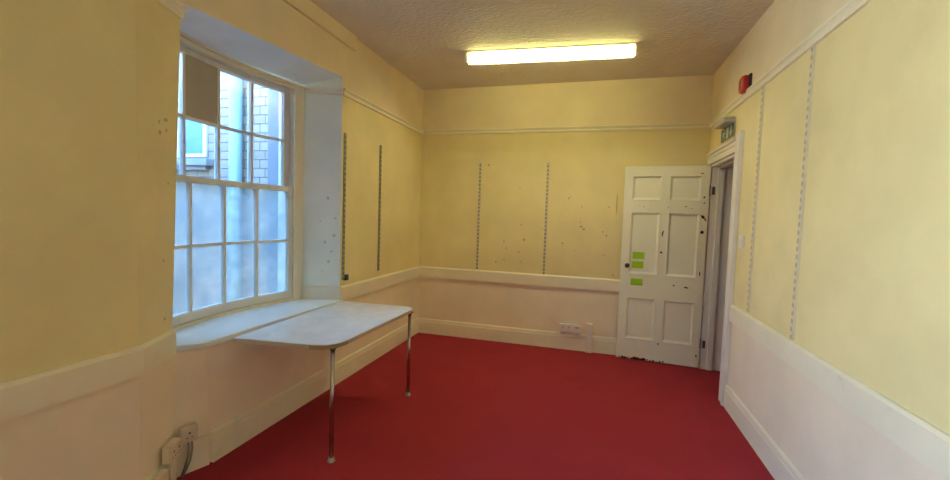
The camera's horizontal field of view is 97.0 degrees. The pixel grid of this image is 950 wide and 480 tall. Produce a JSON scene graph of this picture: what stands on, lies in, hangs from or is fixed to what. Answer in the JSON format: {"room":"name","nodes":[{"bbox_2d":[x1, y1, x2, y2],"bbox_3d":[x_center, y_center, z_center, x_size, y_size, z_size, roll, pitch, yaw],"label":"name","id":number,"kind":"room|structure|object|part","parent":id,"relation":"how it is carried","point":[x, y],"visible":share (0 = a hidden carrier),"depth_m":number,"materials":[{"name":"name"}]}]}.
{"room":"empty office room","nodes":[
{"label":"empty office room","id":0,"kind":"room"},
{"bbox_2d":[0,0,423,479],"bbox_3d":[-1.707,-0.213,2.342,0.570,3.057,6.300,3,3,16],"label":"wall","id":1,"kind":"structure","parent":0,"point":[89,89],"depth_m":1.91,"materials":[{"name":"yellow paint"}]},
{"bbox_2d":[151,469,168,479],"bbox_3d":[-1.553,1.211,2.071,0.038,0.120,0.090,1,3,-10],"label":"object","id":2,"kind":"object","parent":1,"relation":"attached to","point":[163,474],"visible":1,"depth_m":2.08,"materials":[{"name":"beige plastic"}]},
{"bbox_3d":[-1.538,1.212,2.073,0.008,0.120,0.090,1,3,-10],"label":"plate","id":3,"kind":"part","parent":2,"relation":"part of","materials":[{"name":"beige plastic"}]},
{"bbox_2d":[168,463,173,479],"bbox_3d":[-1.577,1.232,2.180,0.022,0.200,0.022,3,3,16],"label":"conduit","id":4,"kind":"object","parent":1,"relation":"attached to","point":[170,466],"visible":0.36,"depth_m":2.17,"materials":[{"name":"beige plastic"}]},
{"bbox_2d":[162,437,181,463],"bbox_3d":[-1.562,1.087,2.171,0.049,0.088,0.102,1,3,-10],"label":"wall socket","id":5,"kind":"object","parent":1,"relation":"attached to","point":[172,449],"visible":1,"depth_m":2.14,"materials":[{"name":"beige plastic"}]},
{"bbox_3d":[-1.546,1.088,2.174,0.008,0.088,0.102,1,3,-10],"label":"plate","id":6,"kind":"part","parent":5,"relation":"part of","materials":[{"name":"beige plastic"}]},
{"bbox_2d":[173,458,176,479],"bbox_3d":[-1.582,1.230,2.211,0.022,0.200,0.022,3,3,16],"label":"conduit","id":7,"kind":"object","parent":1,"relation":"attached to","point":[175,461],"visible":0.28,"depth_m":2.21,"materials":[{"name":"beige plastic"}]},
{"bbox_2d":[179,422,197,444],"bbox_3d":[-1.601,1.081,2.350,0.043,0.088,0.086,4,4,36],"label":"wall socket","id":8,"kind":"object","parent":1,"relation":"attached to","point":[188,433],"visible":0.88,"depth_m":2.34,"materials":[{"name":"beige plastic"}]},
{"bbox_2d":[180,441,192,477],"bbox_3d":[-1.614,1.222,2.349,0.025,0.195,0.065,5,4,41],"label":"cable","id":9,"kind":"object","parent":8,"relation":"hanging from","point":[186,465],"visible":0.98,"depth_m":2.35,"materials":[{"name":"plastic"}]},
{"bbox_2d":[172,31,341,351],"bbox_3d":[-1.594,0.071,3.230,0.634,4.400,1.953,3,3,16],"label":"window","id":10,"kind":"structure","parent":1,"relation":"in","point":[238,251],"depth_m":3.07,"materials":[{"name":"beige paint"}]},
{"bbox_3d":[-1.766,0.036,2.993,0.086,0.845,1.141,3,3,14],"label":"obscured pane","id":11,"kind":"part","parent":10,"relation":"part of","materials":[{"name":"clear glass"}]},
{"bbox_3d":[-1.756,0.047,2.991,0.137,0.936,1.221,3,3,14],"label":"sash","id":12,"kind":"part","parent":10,"relation":"part of","materials":[{"name":"white paint"}]},
{"bbox_3d":[-1.779,-0.818,2.958,0.138,0.848,1.221,3,3,14],"label":"sash","id":13,"kind":"part","parent":10,"relation":"part of","materials":[{"name":"white paint"}]},
{"bbox_3d":[-1.582,0.560,3.024,0.454,0.035,1.491,3,3,16],"label":"sill","id":14,"kind":"part","parent":10,"relation":"part of","materials":[{"name":"white paint"}]},
{"bbox_2d":[146,318,418,479],"bbox_3d":[-1.561,1.228,2.366,0.211,0.188,6.300,3,3,16],"label":"baseboard","id":15,"kind":"structure","parent":1,"relation":"attached to","point":[230,435],"depth_m":2.96,"materials":[{"name":"beige paint"}]},
{"bbox_2d":[283,0,356,50],"bbox_3d":[-1.272,-1.702,2.970,0.030,0.125,1.573,3,3,16],"label":"trim","id":16,"kind":"structure","parent":1,"relation":"attached to","point":[307,8],"depth_m":3.28,"materials":[{"name":"beige paint"}]},
{"bbox_2d":[341,133,348,279],"bbox_3d":[-1.134,-0.285,3.704,0.030,1.290,0.066,3,3,16],"label":"upright","id":17,"kind":"object","parent":1,"relation":"attached to","point":[346,276],"visible":1,"depth_m":3.68,"materials":[{"name":"metal"}]},
{"bbox_2d":[377,145,381,270],"bbox_3d":[-0.974,-0.324,4.295,0.015,1.277,0.025,3,3,16],"label":"upright","id":18,"kind":"object","parent":1,"relation":"attached to","point":[380,155],"visible":1,"depth_m":4.29,"materials":[{"name":"metal"}]},
{"bbox_2d":[0,266,949,479],"bbox_3d":[-0.150,0.604,1.938,3.531,0.134,6.300,3,3,16],"label":"trim","id":19,"kind":"structure","parent":1,"relation":"attached to","point":[930,445],"depth_m":1.85,"materials":[{"name":"beige paint"}]},
{"bbox_2d":[156,0,871,134],"bbox_3d":[-0.094,-1.125,1.844,3.533,0.091,6.300,3,3,16],"label":"trim","id":20,"kind":"structure","parent":1,"relation":"attached to","point":[850,8],"depth_m":3.59,"materials":[{"name":"beige paint"}]},
{"bbox_2d":[177,333,774,479],"bbox_3d":[0.772,1.476,2.055,5.650,0.120,7.150,3,3,16],"label":"floor","id":21,"kind":"structure","parent":0,"point":[475,409],"depth_m":3.06,"materials":[{"name":"red carpet"}]},
{"bbox_2d":[233,301,413,462],"bbox_3d":[-0.997,0.939,3.041,0.694,0.729,1.217,3,3,16],"label":"table","id":22,"kind":"object","parent":21,"relation":"on","point":[339,324],"visible":1,"depth_m":2.80,"materials":[{"name":"white laminate"}]},
{"bbox_3d":[-0.857,0.978,2.520,0.027,0.681,0.027,3,3,16],"label":"leg","id":23,"kind":"part","parent":22,"relation":"part of","materials":[{"name":"silver metal"}]},
{"bbox_3d":[-0.547,0.935,3.481,0.027,0.681,0.027,3,3,16],"label":"leg","id":24,"kind":"part","parent":22,"relation":"part of","materials":[{"name":"silver metal"}]},
{"bbox_2d":[310,0,774,89],"bbox_3d":[0.002,-1.734,1.815,4.000,0.150,6.550,3,3,16],"label":"ceiling","id":25,"kind":"structure","parent":0,"point":[426,41],"depth_m":3.52,"materials":[{"name":"paint"}]},
{"bbox_2d":[465,43,638,64],"bbox_3d":[0.675,-1.705,3.873,1.553,0.088,0.133,3,3,12],"label":"ceiling light","id":26,"kind":"object","parent":25,"relation":"attached to","point":[622,50],"visible":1,"depth_m":3.82,"materials":[{"name":"beige plastic"}]},
{"bbox_2d":[465,43,638,52],"bbox_3d":[0.677,-1.744,3.871,1.553,0.010,0.133,3,3,12],"label":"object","id":27,"kind":"object","parent":26,"relation":"on","point":[621,45],"depth_m":3.79,"materials":[{"name":"beige plastic"}]},
{"bbox_2d":[418,75,713,337],"bbox_3d":[0.816,-0.274,4.975,3.995,3.057,0.140,3,3,16],"label":"wall","id":28,"kind":"structure","parent":0,"point":[586,187],"depth_m":4.91,"materials":[{"name":"yellow paint"}]},
{"bbox_2d":[476,163,481,268],"bbox_3d":[0.046,-0.289,5.112,0.025,1.286,0.015,3,3,16],"label":"upright","id":29,"kind":"object","parent":28,"relation":"attached to","point":[480,164],"visible":1,"depth_m":5.11,"materials":[{"name":"metal"}]},
{"bbox_2d":[418,318,616,354],"bbox_3d":[0.819,1.165,4.955,3.245,0.188,0.021,3,3,16],"label":"baseboard","id":30,"kind":"structure","parent":28,"relation":"attached to","point":[603,345],"depth_m":5.04,"materials":[{"name":"beige paint"}]},
{"bbox_2d":[543,163,548,273],"bbox_3d":[0.826,-0.244,4.893,0.025,1.294,0.015,3,3,16],"label":"upright","id":31,"kind":"object","parent":28,"relation":"attached to","point":[547,179],"visible":1,"depth_m":4.89,"materials":[{"name":"metal"}]},
{"bbox_2d":[559,323,572,331],"bbox_3d":[1.050,1.011,4.851,0.148,0.088,0.041,3,3,16],"label":"wall socket","id":32,"kind":"object","parent":28,"relation":"attached to","point":[564,327],"visible":1,"depth_m":4.83,"materials":[{"name":"beige plastic"}]},
{"bbox_2d":[573,325,580,333],"bbox_3d":[1.170,1.022,4.819,0.088,0.088,0.037,3,3,16],"label":"outlet","id":33,"kind":"object","parent":28,"relation":"attached to","point":[576,328],"visible":1,"depth_m":4.80,"materials":[{"name":"beige plastic"}]},
{"bbox_2d":[586,323,592,352],"bbox_3d":[1.302,1.117,4.798,0.063,0.329,0.055,3,3,16],"label":"conduit","id":34,"kind":"object","parent":28,"relation":"attached to","point":[589,325],"visible":1,"depth_m":4.77,"materials":[{"name":"beige plastic"}]},
{"bbox_2d":[699,0,949,479],"bbox_3d":[1.668,-0.050,1.394,0.200,3.057,6.300,3,3,16],"label":"wall","id":35,"kind":"structure","parent":0,"point":[873,296],"depth_m":1.92,"materials":[{"name":"yellow paint"}]},
{"bbox_2d":[616,166,714,367],"bbox_3d":[1.993,0.269,4.436,0.865,2.086,0.103,3,3,20],"label":"door","id":36,"kind":"structure","parent":35,"relation":"in","point":[665,209],"depth_m":4.45,"materials":[{"name":"white paint"}]},
{"bbox_2d":[630,278,642,285],"bbox_3d":[1.744,0.453,4.542,0.118,0.072,0.002,3,3,20],"label":"sticky note","id":37,"kind":"object","parent":36,"relation":"attached to","point":[634,281],"visible":1,"depth_m":4.54,"materials":[{"name":"green paper"}]},
{"bbox_2d":[631,261,642,267],"bbox_3d":[1.756,0.266,4.545,0.118,0.072,0.002,3,3,20],"label":"sticky note","id":38,"kind":"object","parent":36,"relation":"attached to","point":[635,264],"visible":1,"depth_m":4.54,"materials":[{"name":"green paper"}]},
{"bbox_2d":[632,252,643,258],"bbox_3d":[1.764,0.167,4.539,0.118,0.072,0.002,3,3,21],"label":"sticky note","id":39,"kind":"object","parent":36,"relation":"attached to","point":[636,255],"visible":1,"depth_m":4.54,"materials":[{"name":"green paper"}]},
{"bbox_3d":[1.788,0.851,4.564,0.294,0.460,0.041,3,3,20],"label":"panel","id":40,"kind":"part","parent":36,"relation":"part of","materials":[{"name":"white paint"}]},
{"bbox_3d":[1.815,0.037,4.520,0.294,0.673,0.041,3,3,20],"label":"panel","id":41,"kind":"part","parent":36,"relation":"part of","materials":[{"name":"white paint"}]},
{"bbox_3d":[1.835,-0.555,4.488,0.294,0.264,0.041,3,3,20],"label":"panel","id":42,"kind":"part","parent":36,"relation":"part of","materials":[{"name":"white paint"}]},
{"bbox_3d":[2.137,0.869,4.437,0.298,0.460,0.041,3,3,20],"label":"panel","id":43,"kind":"part","parent":36,"relation":"part of","materials":[{"name":"white paint"}]},
{"bbox_3d":[2.163,0.055,4.392,0.298,0.673,0.041,3,3,20],"label":"panel","id":44,"kind":"part","parent":36,"relation":"part of","materials":[{"name":"white paint"}]},
{"bbox_3d":[2.183,-0.536,4.360,0.298,0.264,0.041,3,3,20],"label":"panel","id":45,"kind":"part","parent":36,"relation":"part of","materials":[{"name":"white paint"}]},
{"bbox_2d":[698,130,743,405],"bbox_3d":[2.345,0.231,3.907,0.241,2.267,1.052,3,3,16],"label":"trim","id":46,"kind":"structure","parent":35,"relation":"attached to","point":[725,176],"depth_m":4.25,"materials":[{"name":"white paint"}]},
{"bbox_2d":[714,116,735,143],"bbox_3d":[2.227,-0.981,3.768,0.095,0.170,0.380,3,3,16],"label":"exit light","id":47,"kind":"object","parent":35,"relation":"attached to","point":[727,124],"visible":1,"depth_m":3.70,"materials":[{"name":"plastic"}]},
{"bbox_2d":[738,235,744,248],"bbox_3d":[2.079,0.014,3.283,0.026,0.102,0.090,3,3,16],"label":"light switch","id":48,"kind":"object","parent":35,"relation":"attached to","point":[741,242],"visible":1,"depth_m":3.25,"materials":[{"name":"beige plastic"}]},
{"bbox_2d":[738,73,751,93],"bbox_3d":[2.125,-1.224,3.315,0.068,0.145,0.120,3,3,16],"label":"fire alarm","id":49,"kind":"object","parent":35,"relation":"attached to","point":[745,81],"visible":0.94,"depth_m":3.27,"materials":[{"name":"plastic"}]},
{"bbox_2d":[746,85,764,311],"bbox_3d":[2.032,-0.287,3.046,0.015,1.630,0.025,3,3,16],"label":"upright","id":50,"kind":"object","parent":35,"relation":"attached to","point":[763,86],"visible":1,"depth_m":3.04,"materials":[{"name":"metal"}]},
{"bbox_2d":[723,384,804,479],"bbox_3d":[1.366,1.400,0.978,0.021,0.188,5.210,3,3,16],"label":"baseboard","id":51,"kind":"structure","parent":35,"relation":"attached to","point":[777,463],"depth_m":2.73,"materials":[{"name":"beige paint"}]},
{"bbox_2d":[789,45,815,339],"bbox_3d":[1.838,-0.251,2.360,0.015,1.640,0.025,3,3,16],"label":"upright","id":52,"kind":"object","parent":35,"relation":"attached to","point":[813,48],"visible":1,"depth_m":2.35,"materials":[{"name":"metal"}]},
{"label":"outside","id":53,"kind":"structure","parent":0,"visible":0},
{"bbox_3d":[-6.685,2.229,1.938,8.540,0.100,8.000,3,3,16],"label":"courtyard","id":54,"kind":"object","parent":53,"visible":0},
{"bbox_2d":[176,71,267,183],"bbox_3d":[-2.959,-0.357,4.745,3.150,5.000,0.250,3,3,16],"label":"wall","id":55,"kind":"structure","parent":54,"relation":"on","point":[260,102],"depth_m":4.42,"materials":[{"name":"white brick"}]},
{"bbox_2d":[177,96,213,169],"bbox_3d":[-3.297,-1.343,4.613,0.980,1.140,0.099,3,3,16],"label":"window","id":56,"kind":"structure","parent":55,"relation":"in","point":[196,133],"depth_m":4.58,"materials":[{"name":"clear glass"}]},
{"bbox_3d":[-3.273,-1.404,4.648,0.740,0.920,0.008,3,3,16],"label":"pane","id":57,"kind":"part","parent":56,"relation":"part of","materials":[{"name":"clear glass"}]},
{"bbox_3d":[-3.313,-0.834,4.641,0.980,0.120,0.099,3,3,16],"label":"sill","id":58,"kind":"part","parent":56,"relation":"part of","materials":[{"name":"stone"}]},
{"bbox_2d":[229,75,242,181],"bbox_3d":[-2.528,0.245,4.441,0.200,3.860,0.150,3,3,16],"label":"drainpipe","id":59,"kind":"object","parent":55,"relation":"attached to","point":[235,84],"visible":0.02,"depth_m":4.32,"materials":[{"name":"white plastic"}]}
]}

